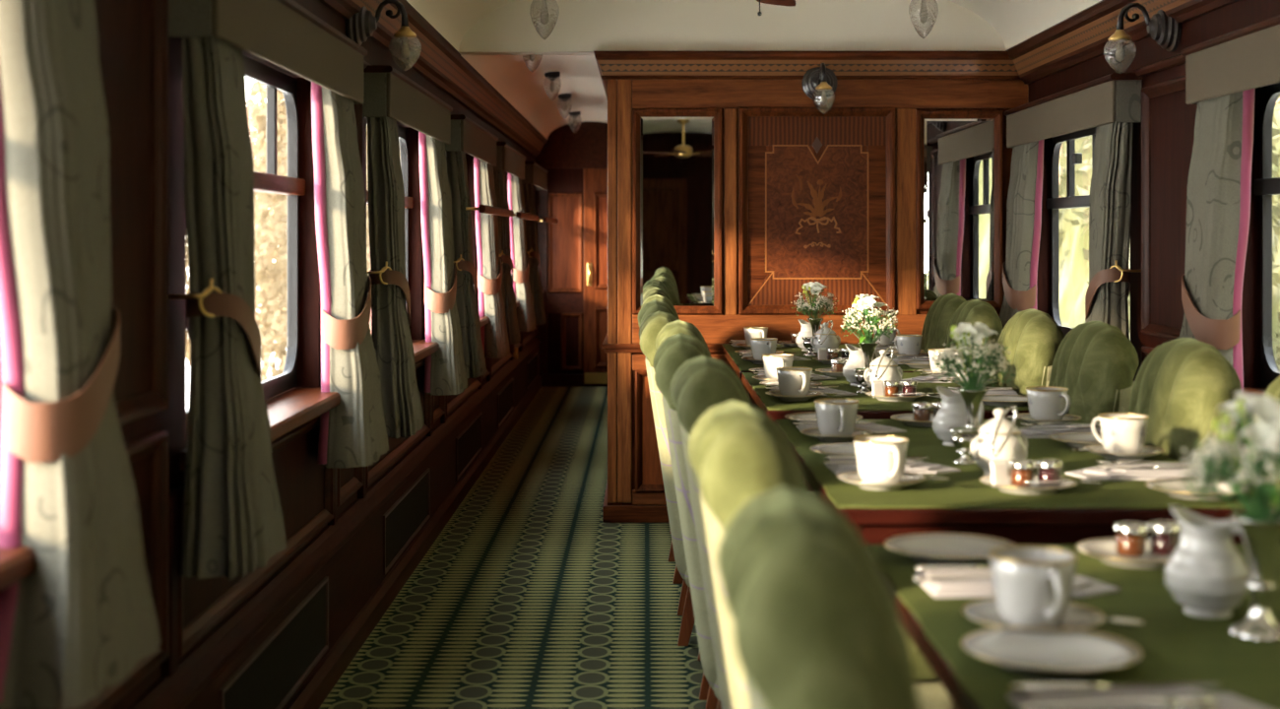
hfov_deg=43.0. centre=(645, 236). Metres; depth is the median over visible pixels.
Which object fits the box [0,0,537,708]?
wall
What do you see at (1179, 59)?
trim
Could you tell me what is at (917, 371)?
teaspoon
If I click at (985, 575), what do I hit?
fork
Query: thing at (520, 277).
tieback
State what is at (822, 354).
sachet
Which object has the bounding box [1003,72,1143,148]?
pelmet
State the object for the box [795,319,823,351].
jug
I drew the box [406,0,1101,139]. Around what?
ceiling
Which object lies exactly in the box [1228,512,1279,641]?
bud vase
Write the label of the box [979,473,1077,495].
dish
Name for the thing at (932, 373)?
fork
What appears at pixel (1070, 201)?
window
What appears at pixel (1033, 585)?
teacup
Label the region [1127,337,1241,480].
dining chair
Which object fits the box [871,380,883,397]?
sachet
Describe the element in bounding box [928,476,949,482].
bowl
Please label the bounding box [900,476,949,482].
teaspoon
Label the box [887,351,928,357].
saucer
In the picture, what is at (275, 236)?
tree
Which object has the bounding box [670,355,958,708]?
dining chair
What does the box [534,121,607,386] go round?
wall
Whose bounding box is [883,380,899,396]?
pot
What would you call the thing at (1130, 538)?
pot
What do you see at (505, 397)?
air vent
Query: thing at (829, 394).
bowl
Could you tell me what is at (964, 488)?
tablecloth
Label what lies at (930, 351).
teacup
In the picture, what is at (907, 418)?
dish
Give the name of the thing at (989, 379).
saucer
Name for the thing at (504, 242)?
curtain
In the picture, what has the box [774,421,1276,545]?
dining table
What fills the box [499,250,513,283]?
tieback
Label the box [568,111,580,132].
ceiling lamp
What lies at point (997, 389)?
table knife
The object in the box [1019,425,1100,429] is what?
table knife
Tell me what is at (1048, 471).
pot
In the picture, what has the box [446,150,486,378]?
curtain
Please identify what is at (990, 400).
plate
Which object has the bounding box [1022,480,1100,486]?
spoon
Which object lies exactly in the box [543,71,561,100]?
ceiling lamp
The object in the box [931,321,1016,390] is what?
flower bouquet
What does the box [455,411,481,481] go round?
air vent
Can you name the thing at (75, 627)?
curtain
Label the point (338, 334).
tieback
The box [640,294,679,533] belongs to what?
dining chair
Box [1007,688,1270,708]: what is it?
napkin
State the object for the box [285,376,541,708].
baseboard
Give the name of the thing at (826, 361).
dish
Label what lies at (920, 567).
table knife
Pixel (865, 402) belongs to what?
tablecloth
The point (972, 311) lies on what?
dining chair
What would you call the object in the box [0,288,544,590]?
window sill
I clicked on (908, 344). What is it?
teacup
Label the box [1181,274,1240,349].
tieback
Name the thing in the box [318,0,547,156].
trim
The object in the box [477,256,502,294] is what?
tieback
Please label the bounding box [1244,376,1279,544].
dining chair
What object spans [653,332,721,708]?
dining chair
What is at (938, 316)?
dining chair
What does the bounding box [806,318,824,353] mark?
bud vase
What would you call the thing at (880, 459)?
teacup
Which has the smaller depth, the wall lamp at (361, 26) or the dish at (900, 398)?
the dish at (900, 398)
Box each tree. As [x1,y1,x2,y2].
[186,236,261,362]
[246,80,371,381]
[246,101,287,374]
[255,91,371,360]
[1058,138,1090,246]
[1059,94,1279,365]
[1075,135,1130,326]
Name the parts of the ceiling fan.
blade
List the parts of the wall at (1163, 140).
pier moulding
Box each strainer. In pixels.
[801,336,816,356]
[852,368,872,393]
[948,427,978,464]
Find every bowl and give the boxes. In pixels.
[801,336,812,341]
[810,321,840,356]
[824,392,837,395]
[852,368,866,375]
[863,349,902,390]
[873,431,891,435]
[926,392,939,395]
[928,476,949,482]
[948,427,978,438]
[969,408,1027,476]
[1071,448,1088,452]
[1078,480,1100,486]
[1107,617,1144,627]
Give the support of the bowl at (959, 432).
on the goblet at (962, 438)
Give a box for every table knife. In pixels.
[730,339,779,341]
[767,384,838,386]
[794,418,882,422]
[825,455,929,459]
[892,356,929,358]
[913,565,991,571]
[914,374,954,376]
[951,387,1017,390]
[1009,682,1220,692]
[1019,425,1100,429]
[1091,464,1197,468]
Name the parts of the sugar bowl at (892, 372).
handle, lid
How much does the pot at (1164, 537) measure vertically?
0.048 m
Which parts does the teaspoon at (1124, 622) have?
handle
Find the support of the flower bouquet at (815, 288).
in the bud vase at (814, 323)
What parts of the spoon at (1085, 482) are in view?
handle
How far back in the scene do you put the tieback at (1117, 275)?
5.37 m
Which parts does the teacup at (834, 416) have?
handle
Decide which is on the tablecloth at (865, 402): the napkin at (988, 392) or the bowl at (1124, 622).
the napkin at (988, 392)
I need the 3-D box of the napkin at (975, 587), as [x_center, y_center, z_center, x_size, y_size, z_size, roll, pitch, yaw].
[0.486,0.451,2.115,0.252,0.019,0.124,0,0,-3]
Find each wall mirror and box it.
[632,108,722,314]
[916,110,1003,309]
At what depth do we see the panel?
6.93 m
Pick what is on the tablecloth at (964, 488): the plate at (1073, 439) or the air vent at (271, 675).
the plate at (1073, 439)
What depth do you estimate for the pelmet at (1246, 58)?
4.22 m
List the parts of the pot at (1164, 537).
lid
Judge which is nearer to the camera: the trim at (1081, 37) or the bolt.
the trim at (1081, 37)
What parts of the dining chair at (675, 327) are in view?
backrest, leg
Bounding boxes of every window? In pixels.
[186,55,305,434]
[366,117,412,303]
[1046,127,1096,335]
[1254,82,1279,387]
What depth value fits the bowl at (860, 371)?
4.74 m
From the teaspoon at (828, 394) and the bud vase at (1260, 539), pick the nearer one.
the bud vase at (1260, 539)
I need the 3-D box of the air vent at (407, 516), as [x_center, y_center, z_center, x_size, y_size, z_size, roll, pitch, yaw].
[-0.862,1.016,5.890,0.009,0.195,1.100,0,0,0]
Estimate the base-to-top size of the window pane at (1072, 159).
0.240 m
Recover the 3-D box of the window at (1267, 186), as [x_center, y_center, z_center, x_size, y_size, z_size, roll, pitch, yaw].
[1.685,-0.009,3.825,0.049,0.849,1.290,0,0,0]
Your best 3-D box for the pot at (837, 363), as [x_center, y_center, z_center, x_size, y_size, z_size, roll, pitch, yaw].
[0.633,0.429,5.358,0.047,0.048,0.047,0,0,0]
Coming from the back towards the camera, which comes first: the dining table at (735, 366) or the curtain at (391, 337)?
the dining table at (735, 366)
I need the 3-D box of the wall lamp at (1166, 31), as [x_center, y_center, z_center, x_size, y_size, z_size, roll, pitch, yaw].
[1.518,-0.609,5.000,0.215,0.221,0.150,0,0,0]
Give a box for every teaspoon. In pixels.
[807,391,837,395]
[852,431,891,435]
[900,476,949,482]
[912,370,936,373]
[1004,415,1033,419]
[1064,616,1144,627]
[1071,448,1108,452]
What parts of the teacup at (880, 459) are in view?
handle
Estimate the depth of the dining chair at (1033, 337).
4.99 m
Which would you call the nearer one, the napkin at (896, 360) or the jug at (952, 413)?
the jug at (952, 413)
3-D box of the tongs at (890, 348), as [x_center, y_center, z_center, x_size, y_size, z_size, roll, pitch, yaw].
[0.682,0.363,4.651,0.079,0.091,0.020,0,0,-42]
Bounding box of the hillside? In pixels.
[1058,103,1279,371]
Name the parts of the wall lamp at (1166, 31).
lamp shade, bulb, arm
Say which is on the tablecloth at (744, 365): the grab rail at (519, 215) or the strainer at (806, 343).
the strainer at (806, 343)
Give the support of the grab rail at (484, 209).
attached to the wall at (142, 73)
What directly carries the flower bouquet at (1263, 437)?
in the bud vase at (1260, 539)
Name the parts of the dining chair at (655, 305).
backrest, leg, leg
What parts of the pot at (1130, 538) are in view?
lid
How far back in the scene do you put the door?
13.15 m
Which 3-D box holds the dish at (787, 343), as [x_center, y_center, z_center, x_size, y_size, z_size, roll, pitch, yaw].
[0.640,0.449,6.780,0.172,0.017,0.172,0,0,0]
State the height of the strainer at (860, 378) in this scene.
0.076 m
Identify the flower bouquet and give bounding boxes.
[791,281,837,319]
[840,293,897,344]
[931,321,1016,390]
[1177,391,1279,521]
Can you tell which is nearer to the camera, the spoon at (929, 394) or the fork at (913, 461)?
the fork at (913, 461)
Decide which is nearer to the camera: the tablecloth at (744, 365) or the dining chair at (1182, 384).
the dining chair at (1182, 384)
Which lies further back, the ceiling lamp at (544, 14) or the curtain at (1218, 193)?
the ceiling lamp at (544, 14)
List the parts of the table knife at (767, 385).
blade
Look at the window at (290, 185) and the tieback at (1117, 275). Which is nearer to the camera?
the window at (290, 185)
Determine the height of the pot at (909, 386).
0.048 m
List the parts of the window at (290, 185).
meeting rail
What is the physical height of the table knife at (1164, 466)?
0.008 m
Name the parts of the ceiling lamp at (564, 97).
bulb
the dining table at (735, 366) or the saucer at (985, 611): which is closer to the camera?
the saucer at (985, 611)
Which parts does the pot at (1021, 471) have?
lid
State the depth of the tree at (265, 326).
25.98 m
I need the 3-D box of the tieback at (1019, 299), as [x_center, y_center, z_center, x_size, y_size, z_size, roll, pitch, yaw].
[1.561,0.191,6.780,0.138,0.224,0.292,0,0,0]
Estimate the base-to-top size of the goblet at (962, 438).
0.076 m
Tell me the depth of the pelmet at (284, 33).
3.58 m
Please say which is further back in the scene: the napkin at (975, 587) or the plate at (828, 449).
the plate at (828, 449)
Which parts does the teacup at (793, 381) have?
handle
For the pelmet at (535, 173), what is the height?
0.160 m
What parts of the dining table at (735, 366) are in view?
leg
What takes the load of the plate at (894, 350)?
on the tablecloth at (744, 365)
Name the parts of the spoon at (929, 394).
handle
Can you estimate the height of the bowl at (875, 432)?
0.007 m
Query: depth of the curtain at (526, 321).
10.50 m
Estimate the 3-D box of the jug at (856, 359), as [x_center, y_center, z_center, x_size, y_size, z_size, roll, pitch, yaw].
[0.656,0.395,4.989,0.102,0.126,0.102,0,0,-8]
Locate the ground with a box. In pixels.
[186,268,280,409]
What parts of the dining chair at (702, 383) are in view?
backrest, seat, seat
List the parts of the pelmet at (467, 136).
moulding, panel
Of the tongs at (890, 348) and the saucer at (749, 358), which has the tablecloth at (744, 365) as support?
the saucer at (749, 358)
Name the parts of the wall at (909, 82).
skirting, panel, panel moulding, dado rail, crown moulding, bed moulding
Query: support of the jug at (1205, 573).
on the tablecloth at (1177, 646)
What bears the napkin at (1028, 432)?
on the tablecloth at (964, 488)
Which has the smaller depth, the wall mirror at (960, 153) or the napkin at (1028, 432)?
the napkin at (1028, 432)
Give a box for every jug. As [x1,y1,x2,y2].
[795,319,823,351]
[842,343,879,385]
[932,385,983,446]
[1164,505,1249,618]
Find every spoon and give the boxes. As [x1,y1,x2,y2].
[892,392,939,395]
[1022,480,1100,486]
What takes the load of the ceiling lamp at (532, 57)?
attached to the ceiling
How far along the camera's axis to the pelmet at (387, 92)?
5.36 m
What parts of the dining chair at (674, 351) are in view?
backrest, leg, seat, leg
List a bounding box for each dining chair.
[637,299,683,583]
[639,310,695,645]
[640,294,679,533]
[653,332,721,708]
[654,320,816,700]
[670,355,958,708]
[687,400,809,708]
[716,486,921,708]
[920,293,966,352]
[943,298,1002,378]
[990,308,1064,395]
[1048,320,1138,423]
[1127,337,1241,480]
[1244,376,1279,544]
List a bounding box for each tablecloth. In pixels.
[722,344,928,371]
[742,372,1028,410]
[775,419,1279,508]
[866,544,1279,708]
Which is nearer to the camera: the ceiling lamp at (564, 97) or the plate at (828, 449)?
the plate at (828, 449)
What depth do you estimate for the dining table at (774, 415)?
4.31 m
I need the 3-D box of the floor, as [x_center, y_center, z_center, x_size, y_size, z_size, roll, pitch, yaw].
[0.365,1.258,4.600,2.730,0.080,17.400,0,0,0]
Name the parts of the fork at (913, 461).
handle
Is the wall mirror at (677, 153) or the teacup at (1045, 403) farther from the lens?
the wall mirror at (677, 153)
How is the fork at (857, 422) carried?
on the napkin at (873, 426)
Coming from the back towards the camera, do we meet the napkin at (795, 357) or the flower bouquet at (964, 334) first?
the napkin at (795, 357)
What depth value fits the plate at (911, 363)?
5.71 m
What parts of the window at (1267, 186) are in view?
meeting rail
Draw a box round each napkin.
[730,341,791,347]
[741,354,810,360]
[758,373,836,380]
[768,386,857,395]
[796,421,906,433]
[825,458,960,474]
[892,358,929,364]
[901,374,954,383]
[913,570,1119,597]
[926,390,1018,397]
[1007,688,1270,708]
[1020,425,1100,438]
[1065,463,1199,480]
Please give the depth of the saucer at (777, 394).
4.51 m
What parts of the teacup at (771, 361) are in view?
handle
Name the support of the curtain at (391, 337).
hanging from the pelmet at (387, 92)
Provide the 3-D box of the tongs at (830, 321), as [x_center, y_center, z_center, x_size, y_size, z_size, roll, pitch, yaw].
[0.680,0.363,6.151,0.079,0.091,0.020,0,0,-42]
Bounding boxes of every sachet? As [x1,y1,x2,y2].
[818,347,827,359]
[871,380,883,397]
[990,458,1008,487]
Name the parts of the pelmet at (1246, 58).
moulding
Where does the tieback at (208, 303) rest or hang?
attached to the wall at (142, 73)
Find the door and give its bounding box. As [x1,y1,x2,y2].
[583,168,607,383]
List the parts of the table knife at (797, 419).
handle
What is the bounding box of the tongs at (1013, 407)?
[989,404,1018,455]
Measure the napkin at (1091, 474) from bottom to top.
0.019 m
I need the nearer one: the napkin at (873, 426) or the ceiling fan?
the napkin at (873, 426)
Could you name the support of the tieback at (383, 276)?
attached to the wall at (142, 73)
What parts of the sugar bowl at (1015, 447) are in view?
handle, lid, handle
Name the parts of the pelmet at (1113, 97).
panel, moulding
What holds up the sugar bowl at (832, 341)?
on the tablecloth at (744, 365)
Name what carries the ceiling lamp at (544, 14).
hanging from the ceiling
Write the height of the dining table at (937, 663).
0.756 m
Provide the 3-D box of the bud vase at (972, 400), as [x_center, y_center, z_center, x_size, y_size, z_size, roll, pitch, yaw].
[0.690,0.390,3.430,0.070,0.136,0.070,0,0,0]
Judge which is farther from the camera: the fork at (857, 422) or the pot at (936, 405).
the pot at (936, 405)
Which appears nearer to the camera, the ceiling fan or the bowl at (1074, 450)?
the bowl at (1074, 450)
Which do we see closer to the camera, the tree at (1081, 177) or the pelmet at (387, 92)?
the pelmet at (387, 92)
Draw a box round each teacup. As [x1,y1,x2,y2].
[743,326,767,345]
[750,337,777,359]
[762,353,793,379]
[776,367,812,395]
[814,398,858,436]
[853,435,908,483]
[873,325,899,344]
[894,333,922,355]
[927,348,959,372]
[953,355,986,382]
[988,545,1077,626]
[1025,385,1071,420]
[1090,412,1149,453]
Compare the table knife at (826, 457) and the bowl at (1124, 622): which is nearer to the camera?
the bowl at (1124, 622)
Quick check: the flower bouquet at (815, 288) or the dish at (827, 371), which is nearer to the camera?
the dish at (827, 371)
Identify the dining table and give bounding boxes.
[721,345,913,491]
[741,374,1029,421]
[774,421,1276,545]
[881,571,979,708]
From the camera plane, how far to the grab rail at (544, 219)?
12.00 m
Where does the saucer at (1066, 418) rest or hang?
on the tablecloth at (964, 488)
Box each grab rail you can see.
[465,204,513,216]
[512,211,538,220]
[536,216,558,223]
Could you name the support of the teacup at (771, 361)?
on the saucer at (759, 377)
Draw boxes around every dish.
[778,340,798,346]
[812,356,845,364]
[815,368,843,376]
[864,390,926,401]
[891,413,933,427]
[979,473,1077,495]
[1076,537,1180,569]
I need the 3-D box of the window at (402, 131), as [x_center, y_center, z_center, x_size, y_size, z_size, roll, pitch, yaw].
[-0.955,-0.009,5.875,0.049,0.849,1.290,0,0,0]
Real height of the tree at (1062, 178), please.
6.390 m
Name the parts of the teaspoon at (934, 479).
handle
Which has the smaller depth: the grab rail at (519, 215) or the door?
the grab rail at (519, 215)
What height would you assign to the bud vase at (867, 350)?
0.136 m
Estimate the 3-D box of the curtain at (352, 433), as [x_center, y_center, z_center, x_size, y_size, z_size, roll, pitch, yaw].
[-0.805,0.094,4.472,0.164,1.032,0.402,0,0,2]
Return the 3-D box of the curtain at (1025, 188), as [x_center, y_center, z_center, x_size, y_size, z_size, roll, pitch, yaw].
[1.535,0.094,6.767,0.163,1.033,0.406,0,0,-3]
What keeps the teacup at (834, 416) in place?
on the saucer at (814, 432)
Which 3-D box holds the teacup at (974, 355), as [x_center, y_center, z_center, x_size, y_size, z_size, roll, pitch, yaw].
[0.993,0.411,4.971,0.115,0.083,0.100,0,0,11]
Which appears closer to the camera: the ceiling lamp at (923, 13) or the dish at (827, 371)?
the dish at (827, 371)
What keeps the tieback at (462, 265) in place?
attached to the wall at (142, 73)
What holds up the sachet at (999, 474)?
on the dish at (1036, 488)
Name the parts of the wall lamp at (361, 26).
arm, lamp shade, bulb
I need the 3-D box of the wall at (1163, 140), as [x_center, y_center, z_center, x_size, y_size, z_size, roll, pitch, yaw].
[1.659,0.158,1.525,0.102,2.120,11.050,0,0,0]
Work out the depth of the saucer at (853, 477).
2.94 m
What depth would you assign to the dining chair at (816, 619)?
1.27 m
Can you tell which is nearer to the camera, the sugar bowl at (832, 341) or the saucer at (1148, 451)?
the saucer at (1148, 451)
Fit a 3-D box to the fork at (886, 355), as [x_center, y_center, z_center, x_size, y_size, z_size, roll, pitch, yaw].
[0.970,0.437,5.910,0.193,0.008,0.018,0,0,4]
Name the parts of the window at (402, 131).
frame, meeting rail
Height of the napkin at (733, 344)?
0.019 m
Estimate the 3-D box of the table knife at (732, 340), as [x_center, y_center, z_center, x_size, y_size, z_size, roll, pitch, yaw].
[0.458,0.437,6.790,0.210,0.008,0.012,0,0,-4]
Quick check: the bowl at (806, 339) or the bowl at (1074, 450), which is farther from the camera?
the bowl at (806, 339)
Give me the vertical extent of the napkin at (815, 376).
0.019 m
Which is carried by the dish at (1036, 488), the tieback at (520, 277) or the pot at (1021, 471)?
the pot at (1021, 471)
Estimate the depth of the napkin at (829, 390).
4.68 m
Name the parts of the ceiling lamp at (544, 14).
bulb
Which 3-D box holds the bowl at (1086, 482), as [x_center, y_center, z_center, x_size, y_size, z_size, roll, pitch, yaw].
[0.784,0.438,2.872,0.040,0.007,0.023,0,0,20]
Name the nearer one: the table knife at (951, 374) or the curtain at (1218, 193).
the curtain at (1218, 193)
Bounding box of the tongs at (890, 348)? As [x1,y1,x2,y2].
[875,346,894,380]
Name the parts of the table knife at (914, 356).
handle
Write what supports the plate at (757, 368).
on the tablecloth at (865, 402)
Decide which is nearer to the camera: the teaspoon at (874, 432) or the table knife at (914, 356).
the teaspoon at (874, 432)
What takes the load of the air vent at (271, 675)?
attached to the wall at (142, 73)
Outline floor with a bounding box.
[319,386,706,708]
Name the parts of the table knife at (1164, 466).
blade, handle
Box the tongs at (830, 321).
[818,320,832,344]
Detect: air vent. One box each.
[218,576,328,708]
[383,467,429,575]
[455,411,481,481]
[497,378,513,428]
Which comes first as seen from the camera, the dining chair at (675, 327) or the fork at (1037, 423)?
the fork at (1037, 423)
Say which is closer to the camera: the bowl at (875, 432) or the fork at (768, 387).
the bowl at (875, 432)
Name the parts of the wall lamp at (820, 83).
arm, bulb, lamp shade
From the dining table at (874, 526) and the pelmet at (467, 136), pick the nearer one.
the dining table at (874, 526)
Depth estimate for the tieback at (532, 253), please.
11.58 m
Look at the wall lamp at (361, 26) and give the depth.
4.90 m
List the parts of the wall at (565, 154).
moulding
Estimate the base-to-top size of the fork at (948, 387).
0.008 m
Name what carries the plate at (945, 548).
on the tablecloth at (1177, 646)
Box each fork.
[764,386,831,388]
[791,421,875,424]
[822,459,922,463]
[886,355,918,357]
[913,574,992,580]
[920,372,950,375]
[948,386,1015,388]
[1012,696,1217,708]
[1021,422,1099,425]
[1095,459,1198,464]
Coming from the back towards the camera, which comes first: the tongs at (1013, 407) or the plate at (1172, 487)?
the tongs at (1013, 407)
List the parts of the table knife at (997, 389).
handle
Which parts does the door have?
handle, handle plate, kick plate, moulding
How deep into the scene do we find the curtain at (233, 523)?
3.07 m
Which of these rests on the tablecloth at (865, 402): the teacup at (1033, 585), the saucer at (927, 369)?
the saucer at (927, 369)
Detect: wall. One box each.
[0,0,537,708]
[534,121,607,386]
[593,50,1028,522]
[1028,0,1279,481]
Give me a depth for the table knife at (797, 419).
3.85 m
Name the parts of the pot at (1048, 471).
lid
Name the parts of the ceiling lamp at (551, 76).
bulb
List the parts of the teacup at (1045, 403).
handle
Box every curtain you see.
[0,0,160,708]
[181,36,286,579]
[311,81,388,468]
[367,117,424,438]
[418,130,467,395]
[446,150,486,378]
[473,156,510,357]
[493,170,520,344]
[507,172,536,331]
[522,184,546,324]
[997,139,1043,341]
[1085,122,1133,339]
[1178,88,1254,467]
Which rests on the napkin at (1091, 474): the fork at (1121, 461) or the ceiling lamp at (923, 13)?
the fork at (1121, 461)
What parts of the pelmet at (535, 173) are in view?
moulding, panel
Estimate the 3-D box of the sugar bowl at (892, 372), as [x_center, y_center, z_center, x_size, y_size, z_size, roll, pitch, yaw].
[0.690,0.394,4.720,0.107,0.129,0.107,0,0,15]
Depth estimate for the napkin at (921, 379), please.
5.10 m
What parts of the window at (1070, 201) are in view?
meeting rail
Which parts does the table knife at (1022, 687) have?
handle, blade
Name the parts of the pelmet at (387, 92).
moulding, panel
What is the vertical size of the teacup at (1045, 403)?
0.083 m
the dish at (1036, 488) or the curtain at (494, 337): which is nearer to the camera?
the dish at (1036, 488)
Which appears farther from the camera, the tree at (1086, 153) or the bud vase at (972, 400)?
the tree at (1086, 153)
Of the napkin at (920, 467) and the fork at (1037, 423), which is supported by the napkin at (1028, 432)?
the fork at (1037, 423)
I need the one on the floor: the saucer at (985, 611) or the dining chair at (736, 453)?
the dining chair at (736, 453)
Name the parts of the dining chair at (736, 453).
backrest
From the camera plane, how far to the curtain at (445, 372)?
6.40 m
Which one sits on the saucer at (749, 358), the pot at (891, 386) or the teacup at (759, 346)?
the teacup at (759, 346)
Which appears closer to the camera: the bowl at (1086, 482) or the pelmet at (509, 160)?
the bowl at (1086, 482)
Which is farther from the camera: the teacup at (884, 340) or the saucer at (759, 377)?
the teacup at (884, 340)
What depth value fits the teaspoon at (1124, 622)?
1.84 m
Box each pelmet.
[168,0,367,104]
[363,64,452,144]
[445,114,498,166]
[492,141,526,180]
[521,161,547,190]
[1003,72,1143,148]
[1180,14,1279,104]
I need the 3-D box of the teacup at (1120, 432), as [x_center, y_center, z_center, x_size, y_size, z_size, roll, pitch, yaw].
[0.978,0.411,3.352,0.115,0.083,0.100,0,0,16]
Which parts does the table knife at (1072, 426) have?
blade, handle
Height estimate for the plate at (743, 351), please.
0.017 m
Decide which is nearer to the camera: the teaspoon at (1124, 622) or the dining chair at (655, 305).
the teaspoon at (1124, 622)
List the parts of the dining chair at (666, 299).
backrest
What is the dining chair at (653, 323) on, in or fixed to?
on the floor
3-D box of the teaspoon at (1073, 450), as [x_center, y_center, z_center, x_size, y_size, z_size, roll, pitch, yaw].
[0.930,0.438,3.328,0.136,0.009,0.023,0,0,-21]
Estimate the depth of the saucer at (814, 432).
3.61 m
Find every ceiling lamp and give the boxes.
[522,55,542,72]
[529,0,559,39]
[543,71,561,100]
[557,93,572,119]
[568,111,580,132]
[908,0,938,38]
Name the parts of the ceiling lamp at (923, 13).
bulb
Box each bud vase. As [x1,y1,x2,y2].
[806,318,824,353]
[856,341,879,387]
[956,387,989,454]
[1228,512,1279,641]
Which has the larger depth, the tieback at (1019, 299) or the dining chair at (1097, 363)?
the tieback at (1019, 299)
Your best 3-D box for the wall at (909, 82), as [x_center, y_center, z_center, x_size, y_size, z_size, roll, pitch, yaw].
[0.707,0.216,10.037,1.854,2.004,6.326,0,0,0]
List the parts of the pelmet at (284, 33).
moulding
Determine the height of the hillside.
13.628 m
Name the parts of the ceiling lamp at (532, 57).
bulb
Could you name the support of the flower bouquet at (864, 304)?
in the bud vase at (867, 350)
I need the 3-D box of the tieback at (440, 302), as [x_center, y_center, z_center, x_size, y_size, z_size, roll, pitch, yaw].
[-0.831,0.191,6.540,0.138,0.224,0.292,0,0,0]
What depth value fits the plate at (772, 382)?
4.92 m
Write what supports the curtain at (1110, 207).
hanging from the pelmet at (1113, 97)
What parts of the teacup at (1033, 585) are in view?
handle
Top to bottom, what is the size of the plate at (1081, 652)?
0.017 m
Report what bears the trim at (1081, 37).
attached to the wall at (1163, 140)
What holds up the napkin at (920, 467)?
on the tablecloth at (964, 488)
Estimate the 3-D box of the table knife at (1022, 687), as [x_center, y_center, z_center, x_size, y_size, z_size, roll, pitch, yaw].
[0.458,0.437,1.580,0.210,0.008,0.012,0,0,-4]
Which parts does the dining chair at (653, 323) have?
backrest, leg, leg, seat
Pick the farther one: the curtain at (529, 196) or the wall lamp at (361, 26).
the curtain at (529, 196)
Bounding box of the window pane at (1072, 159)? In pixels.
[1066,134,1095,196]
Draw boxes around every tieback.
[2,308,120,462]
[168,278,261,382]
[321,274,371,349]
[367,261,410,325]
[425,262,456,313]
[453,254,476,299]
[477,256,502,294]
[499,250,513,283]
[511,253,529,283]
[526,247,540,274]
[1002,261,1036,310]
[1085,259,1141,320]
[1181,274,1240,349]
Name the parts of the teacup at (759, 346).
handle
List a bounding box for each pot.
[790,332,798,343]
[827,348,839,360]
[831,358,844,372]
[839,347,848,360]
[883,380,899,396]
[900,380,917,395]
[911,401,931,420]
[931,401,941,417]
[1009,459,1035,485]
[1035,458,1062,485]
[1113,521,1148,556]
[1147,520,1180,555]
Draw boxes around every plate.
[735,349,783,353]
[749,367,764,372]
[759,380,822,385]
[784,412,862,420]
[809,443,855,455]
[875,348,924,352]
[884,532,1016,565]
[898,360,930,368]
[961,625,1142,677]
[982,394,1027,406]
[1048,432,1101,447]
[1145,477,1246,501]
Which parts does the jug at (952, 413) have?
handle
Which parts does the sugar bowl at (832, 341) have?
handle, lid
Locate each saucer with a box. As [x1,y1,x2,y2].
[736,343,751,349]
[741,356,763,364]
[752,375,777,381]
[765,390,822,401]
[800,427,872,442]
[836,470,925,490]
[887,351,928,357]
[918,368,951,375]
[950,378,999,386]
[961,598,1104,633]
[1013,413,1081,425]
[1083,444,1164,460]
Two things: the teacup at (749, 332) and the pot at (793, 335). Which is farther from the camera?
the pot at (793, 335)
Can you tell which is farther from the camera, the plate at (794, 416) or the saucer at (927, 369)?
the saucer at (927, 369)
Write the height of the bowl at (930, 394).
0.007 m
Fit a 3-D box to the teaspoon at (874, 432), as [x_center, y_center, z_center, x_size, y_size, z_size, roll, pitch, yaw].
[0.481,0.438,3.624,0.136,0.009,0.023,0,0,29]
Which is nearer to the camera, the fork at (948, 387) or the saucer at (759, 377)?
the fork at (948, 387)
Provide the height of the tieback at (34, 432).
0.224 m
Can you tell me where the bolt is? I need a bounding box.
[512,347,517,358]
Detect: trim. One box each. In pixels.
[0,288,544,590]
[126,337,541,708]
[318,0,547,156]
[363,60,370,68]
[1006,0,1239,84]
[1126,54,1185,75]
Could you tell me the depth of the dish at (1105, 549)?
2.30 m
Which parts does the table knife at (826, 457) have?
handle, blade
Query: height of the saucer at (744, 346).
0.020 m
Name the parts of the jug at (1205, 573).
handle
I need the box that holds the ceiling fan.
[756,0,795,15]
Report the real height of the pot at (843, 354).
0.048 m
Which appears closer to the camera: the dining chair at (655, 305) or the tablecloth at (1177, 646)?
the tablecloth at (1177, 646)
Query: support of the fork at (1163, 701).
on the napkin at (1225, 700)
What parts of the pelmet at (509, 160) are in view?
moulding, panel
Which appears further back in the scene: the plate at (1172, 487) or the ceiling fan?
the ceiling fan
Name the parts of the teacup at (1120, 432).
handle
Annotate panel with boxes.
[738,107,895,314]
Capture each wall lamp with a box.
[345,0,421,71]
[801,63,837,114]
[1103,1,1181,73]
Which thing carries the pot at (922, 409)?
on the dish at (907, 418)
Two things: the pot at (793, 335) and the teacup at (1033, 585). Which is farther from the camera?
the pot at (793, 335)
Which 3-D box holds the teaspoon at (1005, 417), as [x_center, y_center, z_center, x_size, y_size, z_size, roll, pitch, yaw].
[0.920,0.438,3.928,0.136,0.009,0.023,0,0,-21]
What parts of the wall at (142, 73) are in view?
dado moulding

